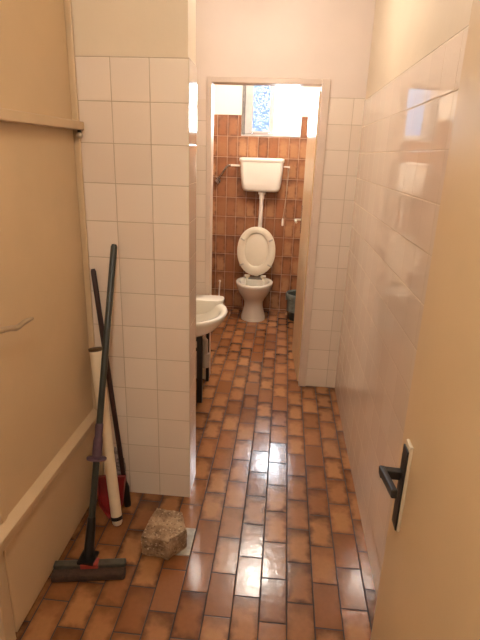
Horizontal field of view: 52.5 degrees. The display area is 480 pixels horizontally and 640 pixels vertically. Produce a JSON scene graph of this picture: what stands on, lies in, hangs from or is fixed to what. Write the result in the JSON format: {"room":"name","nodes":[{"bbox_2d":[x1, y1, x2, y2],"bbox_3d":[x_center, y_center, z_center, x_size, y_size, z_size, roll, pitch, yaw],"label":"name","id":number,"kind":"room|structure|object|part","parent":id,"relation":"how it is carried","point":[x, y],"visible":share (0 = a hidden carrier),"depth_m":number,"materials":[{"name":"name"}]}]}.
{"room":"restroom","nodes":[
{"label":"restroom","id":0,"kind":"room"},
{"bbox_2d":[71,0,196,496],"bbox_3d":[-0.446,-0.410,2.129,0.492,2.650,0.195,3,19,4],"label":"wall partition","id":1,"kind":"structure","parent":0,"point":[136,68],"depth_m":2.02,"materials":[{"name":"white tile"}]},
{"bbox_2d":[15,309,376,639],"bbox_3d":[-0.079,0.958,2.445,1.567,0.120,6.830,3,19,4],"label":"floor","id":2,"kind":"structure","parent":0,"point":[278,551],"depth_m":2.21,"materials":[{"name":"tile"}]},
{"bbox_2d":[50,244,125,581],"bbox_3d":[-0.567,0.365,1.984,0.293,1.262,0.566,3,19,4],"label":"squeegee","id":3,"kind":"object","parent":2,"relation":"on","point":[88,567],"visible":1,"depth_m":1.99,"materials":[{"name":"black plastic"}]},
{"bbox_2d":[77,516,98,565],"bbox_3d":[-0.617,0.897,1.988,0.066,0.170,0.111,3,19,4],"label":"socket","id":4,"kind":"object","parent":3,"relation":"attached to","point":[88,557],"depth_m":1.98,"materials":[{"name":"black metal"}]},
{"bbox_3d":[-0.608,1.023,1.959,0.290,0.031,0.046,0,19,-5],"label":"foam blade","id":5,"kind":"part","parent":3,"relation":"part of","materials":[{"name":"black rubber"}]},
{"bbox_2d":[88,347,122,525],"bbox_3d":[-0.598,0.525,2.188,0.062,0.805,0.255,-9,22,-30],"label":"tube","id":6,"kind":"object","parent":2,"relation":"on","point":[95,352],"visible":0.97,"depth_m":2.17,"materials":[{"name":"white plastic"}]},
{"bbox_2d":[91,269,130,506],"bbox_3d":[-0.588,0.342,2.225,0.186,1.147,0.040,15,23,34],"label":"stick","id":7,"kind":"object","parent":2,"relation":"on","point":[127,500],"visible":0.74,"depth_m":2.22,"materials":[{"name":"black metal"}]},
{"bbox_2d":[97,475,125,518],"bbox_3d":[-0.607,0.828,2.284,0.134,0.190,0.107,1,19,-3],"label":"dustpan","id":8,"kind":"object","parent":2,"relation":"on","point":[103,499],"visible":0.63,"depth_m":2.30,"materials":[{"name":"red plastic"}]},
{"bbox_2d":[114,447,125,474],"bbox_3d":[-0.599,0.738,2.388,0.080,0.273,0.048,3,19,4],"label":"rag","id":9,"kind":"object","parent":2,"relation":"on","point":[115,448],"visible":0.21,"depth_m":2.35,"materials":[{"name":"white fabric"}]},
{"bbox_2d":[176,528,195,555],"bbox_3d":[-0.285,0.980,2.165,0.152,0.006,0.160,3,19,4],"label":"drain cover","id":10,"kind":"object","parent":2,"relation":"on","point":[190,531],"visible":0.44,"depth_m":2.15,"materials":[{"name":"silver metal"}]},
{"bbox_2d":[141,508,186,559],"bbox_3d":[-0.317,0.935,2.126,0.183,0.102,0.191,6,19,11],"label":"concrete block","id":11,"kind":"object","parent":10,"relation":"on","point":[164,536],"visible":1,"depth_m":2.07,"materials":[{"name":"grey concrete"}]},
{"bbox_2d":[196,333,209,402],"bbox_3d":[-0.354,0.249,3.462,0.230,0.550,0.368,3,19,4],"label":"stand","id":12,"kind":"object","parent":2,"relation":"on","point":[199,349],"visible":0.3,"depth_m":3.30,"materials":[{"name":"black paint"}]},
{"bbox_3d":[-0.274,0.338,3.304,0.035,0.488,0.028,3,19,4],"label":"leg","id":13,"kind":"part","parent":12,"relation":"part of","materials":[{"name":"black paint"}]},
{"bbox_3d":[-0.239,0.201,3.615,0.022,0.550,0.028,3,19,4],"label":"leg","id":14,"kind":"part","parent":12,"relation":"part of","materials":[{"name":"black paint"}]},
{"bbox_2d":[196,294,227,367],"bbox_3d":[-0.355,0.137,3.310,0.532,0.494,0.607,3,19,4],"label":"basin","id":15,"kind":"object","parent":12,"relation":"on","point":[211,312],"visible":0.44,"depth_m":3.36,"materials":[{"name":"white ceramic"}]},
{"bbox_3d":[-0.352,0.010,3.248,0.532,0.167,0.572,3,19,4],"label":"bowl","id":16,"kind":"part","parent":15,"relation":"part of","materials":[{"name":"white ceramic"}]},
{"bbox_2d":[236,227,274,321],"bbox_3d":[0.151,-0.468,5.011,0.396,0.943,0.507,3,19,4],"label":"toilet","id":17,"kind":"object","parent":2,"relation":"on","point":[256,245],"visible":1,"depth_m":5.04,"materials":[{"name":"white ceramic"}]},
{"bbox_3d":[0.168,-0.708,5.036,0.396,0.503,0.050,3,19,4],"label":"seat","id":18,"kind":"part","parent":17,"relation":"part of","materials":[{"name":"beige plastic"}]},
{"bbox_3d":[0.170,-0.711,5.062,0.384,0.494,0.054,3,19,4],"label":"lid","id":19,"kind":"part","parent":17,"relation":"part of","materials":[{"name":"beige plastic"}]},
{"bbox_2d":[288,291,295,320],"bbox_3d":[0.615,-0.140,5.117,0.272,0.282,0.272,3,19,4],"label":"waste bin","id":20,"kind":"object","parent":2,"relation":"on","point":[291,315],"visible":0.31,"depth_m":5.11,"materials":[{"name":"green plastic"}]},
{"bbox_2d":[286,290,295,312],"bbox_3d":[0.618,-0.192,5.099,0.288,0.194,0.288,3,19,4],"label":"liner","id":21,"kind":"object","parent":20,"relation":"in","point":[290,304],"visible":0.37,"depth_m":5.02,"materials":[{"name":"grey plastic"}]},
{"bbox_2d":[211,84,320,311],"bbox_3d":[0.270,-1.393,5.089,1.337,2.650,0.220,3,19,4],"label":"wall","id":22,"kind":"structure","parent":0,"point":[235,209],"depth_m":5.04,"materials":[{"name":"brown tile"}]},
{"bbox_2d":[215,164,239,183],"bbox_3d":[-0.129,-1.475,4.925,0.270,0.196,0.084,7,19,13],"label":"pipe","id":23,"kind":"object","parent":22,"relation":"attached to","point":[217,180],"visible":1,"depth_m":4.90,"materials":[{"name":"white plastic"}]},
{"bbox_2d":[239,157,289,276],"bbox_3d":[0.229,-1.029,5.015,0.500,1.214,0.168,3,19,4],"label":"cistern","id":24,"kind":"object","parent":22,"relation":"attached to","point":[260,175],"visible":0.91,"depth_m":4.81,"materials":[{"name":"white plastic"}]},
{"bbox_3d":[0.216,-1.435,4.882,0.426,0.284,0.160,3,19,4],"label":"tank","id":25,"kind":"part","parent":24,"relation":"part of","materials":[{"name":"white plastic"}]},
{"bbox_3d":[0.219,-1.587,4.827,0.442,0.037,0.168,3,19,4],"label":"lid","id":26,"kind":"part","parent":24,"relation":"part of","materials":[{"name":"white plastic"}]},
{"bbox_2d":[241,85,303,137],"bbox_3d":[0.317,-2.096,4.797,0.588,0.549,0.136,3,19,4],"label":"window","id":27,"kind":"structure","parent":22,"relation":"in","point":[258,102],"depth_m":4.81,"materials":[{"name":"grey paint"}]},
{"bbox_3d":[0.040,-2.117,4.831,0.030,0.548,0.110,3,19,4],"label":"post","id":28,"kind":"part","parent":27,"relation":"part of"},
{"bbox_3d":[0.185,-2.101,4.814,0.263,0.478,0.035,3,19,4],"label":"sash","id":29,"kind":"part","parent":27,"relation":"part of","materials":[{"name":"grey paint"}]},
{"bbox_3d":[0.214,-2.095,4.814,0.176,0.432,0.004,3,19,4],"label":"pane","id":30,"kind":"part","parent":27,"relation":"part of","materials":[{"name":"white"}]},
{"bbox_3d":[0.305,-1.833,4.855,0.588,0.013,0.076,3,19,4],"label":"sill","id":31,"kind":"part","parent":27,"relation":"part of","materials":[{"name":"grey paint"}]},
{"bbox_2d":[196,0,375,387],"bbox_3d":[0.096,-0.799,3.327,1.337,2.650,0.100,3,19,4],"label":"wall","id":32,"kind":"structure","parent":0,"point":[311,39],"depth_m":3.02,"materials":[{"name":"paint"}]},
{"bbox_2d":[204,76,330,385],"bbox_3d":[0.174,-0.621,3.678,0.771,2.092,0.688,3,19,4],"label":"door frame","id":33,"kind":"structure","parent":32,"relation":"in","point":[319,104],"depth_m":3.33,"materials":[{"name":"beige paint"}]},
{"bbox_3d":[0.490,-0.806,3.899,0.007,0.220,0.040,2,19,1],"label":"lock plate","id":34,"kind":"part","parent":33,"relation":"part of","materials":[{"name":"silver metal"}]},
{"bbox_2d":[335,0,472,596],"bbox_3d":[0.594,0.002,1.019,0.120,2.650,4.872,3,19,4],"label":"wall","id":35,"kind":"structure","parent":0,"point":[417,52],"depth_m":2.00,"materials":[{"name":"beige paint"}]},
{"bbox_2d":[370,0,479,639],"bbox_3d":[0.365,0.423,0.613,0.180,2.100,0.954,2,19,1],"label":"door","id":36,"kind":"structure","parent":35,"relation":"in","point":[429,589],"depth_m":0.81,"materials":[{"name":"beige paint"}]},
{"bbox_3d":[0.311,0.326,0.977,0.044,0.042,0.113,3,19,4],"label":"lever handle","id":37,"kind":"part","parent":36,"relation":"part of","materials":[{"name":"black metal"}]},
{"bbox_3d":[0.337,0.353,1.024,0.004,0.194,0.034,3,19,4],"label":"plate","id":38,"kind":"part","parent":36,"relation":"part of","materials":[{"name":"black metal"}]},
{"bbox_3d":[0.342,0.349,1.022,0.007,0.208,0.036,3,19,4],"label":"lock plate","id":39,"kind":"part","parent":36,"relation":"part of","materials":[{"name":"metal"}]},
{"bbox_3d":[-0.846,-0.085,1.132,0.120,2.650,4.872,3,19,4],"label":"wall","id":40,"kind":"structure","parent":0,"visible":0},
{"bbox_2d":[0,0,103,639],"bbox_3d":[-0.743,-0.081,1.705,0.197,2.280,0.870,3,19,4],"label":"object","id":41,"kind":"structure","parent":40,"relation":"in","point":[48,407],"depth_m":1.72,"materials":[{"name":"beige paint"}]},
{"bbox_3d":[-0.697,0.012,1.473,0.059,0.042,0.210,3,19,4],"label":"lever handle","id":42,"kind":"part","parent":41,"relation":"part of","materials":[{"name":"silver metal"}]},
{"bbox_3d":[-0.720,0.585,1.916,0.028,0.096,0.846,3,19,4],"label":"ledge moulding","id":43,"kind":"part","parent":41,"relation":"part of","materials":[{"name":"beige paint"}]}
]}

